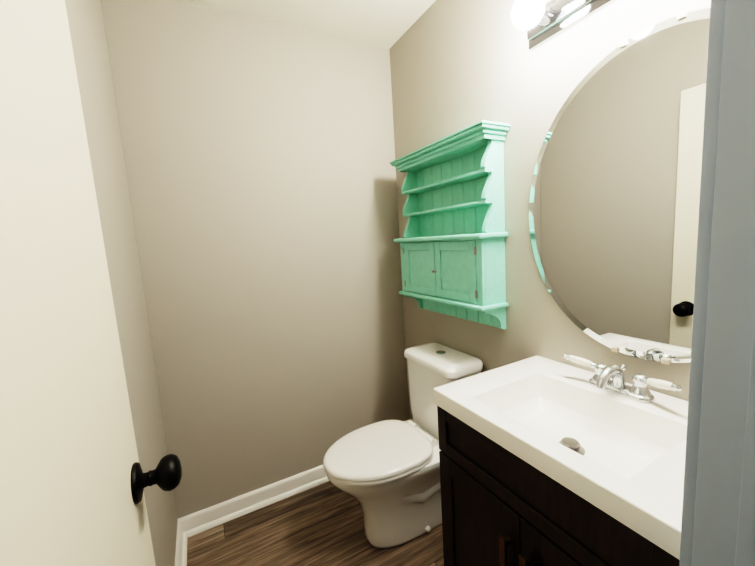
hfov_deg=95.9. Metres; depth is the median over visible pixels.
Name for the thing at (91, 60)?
wall
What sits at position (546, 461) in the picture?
bathroom vanity
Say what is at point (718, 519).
door frame
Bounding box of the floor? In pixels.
[187,481,443,565]
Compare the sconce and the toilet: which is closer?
the sconce
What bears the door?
in the wall
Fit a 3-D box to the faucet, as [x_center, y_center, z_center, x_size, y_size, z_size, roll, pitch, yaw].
[0.662,0.272,0.960,0.138,0.087,0.305,-7,8,-27]
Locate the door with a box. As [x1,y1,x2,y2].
[0,0,181,565]
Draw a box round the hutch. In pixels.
[389,120,510,328]
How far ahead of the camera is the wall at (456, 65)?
1.33 m
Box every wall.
[65,0,177,565]
[101,0,408,518]
[389,0,710,419]
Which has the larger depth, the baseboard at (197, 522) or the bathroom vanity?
the baseboard at (197, 522)
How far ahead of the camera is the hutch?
1.50 m
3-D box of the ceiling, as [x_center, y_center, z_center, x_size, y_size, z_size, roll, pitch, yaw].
[0.141,-1.178,0.409,1.571,0.050,3.053,-7,8,-27]
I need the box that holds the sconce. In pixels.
[512,0,617,50]
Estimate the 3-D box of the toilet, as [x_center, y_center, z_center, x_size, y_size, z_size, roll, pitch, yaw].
[0.104,0.760,1.592,0.732,0.800,0.390,-7,8,-27]
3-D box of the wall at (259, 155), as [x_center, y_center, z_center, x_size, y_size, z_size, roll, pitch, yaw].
[-0.471,-0.066,1.854,1.571,2.440,0.120,-7,8,-27]
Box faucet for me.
[563,354,681,402]
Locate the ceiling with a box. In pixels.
[184,0,435,48]
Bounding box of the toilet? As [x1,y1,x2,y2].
[323,342,482,548]
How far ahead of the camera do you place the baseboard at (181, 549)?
1.53 m
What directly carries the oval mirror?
attached to the wall at (456, 65)
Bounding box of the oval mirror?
[529,8,709,364]
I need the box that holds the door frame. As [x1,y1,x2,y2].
[679,0,754,565]
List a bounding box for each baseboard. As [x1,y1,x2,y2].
[175,519,187,565]
[179,465,328,536]
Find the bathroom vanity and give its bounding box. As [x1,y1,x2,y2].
[433,356,687,565]
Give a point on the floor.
(322, 524)

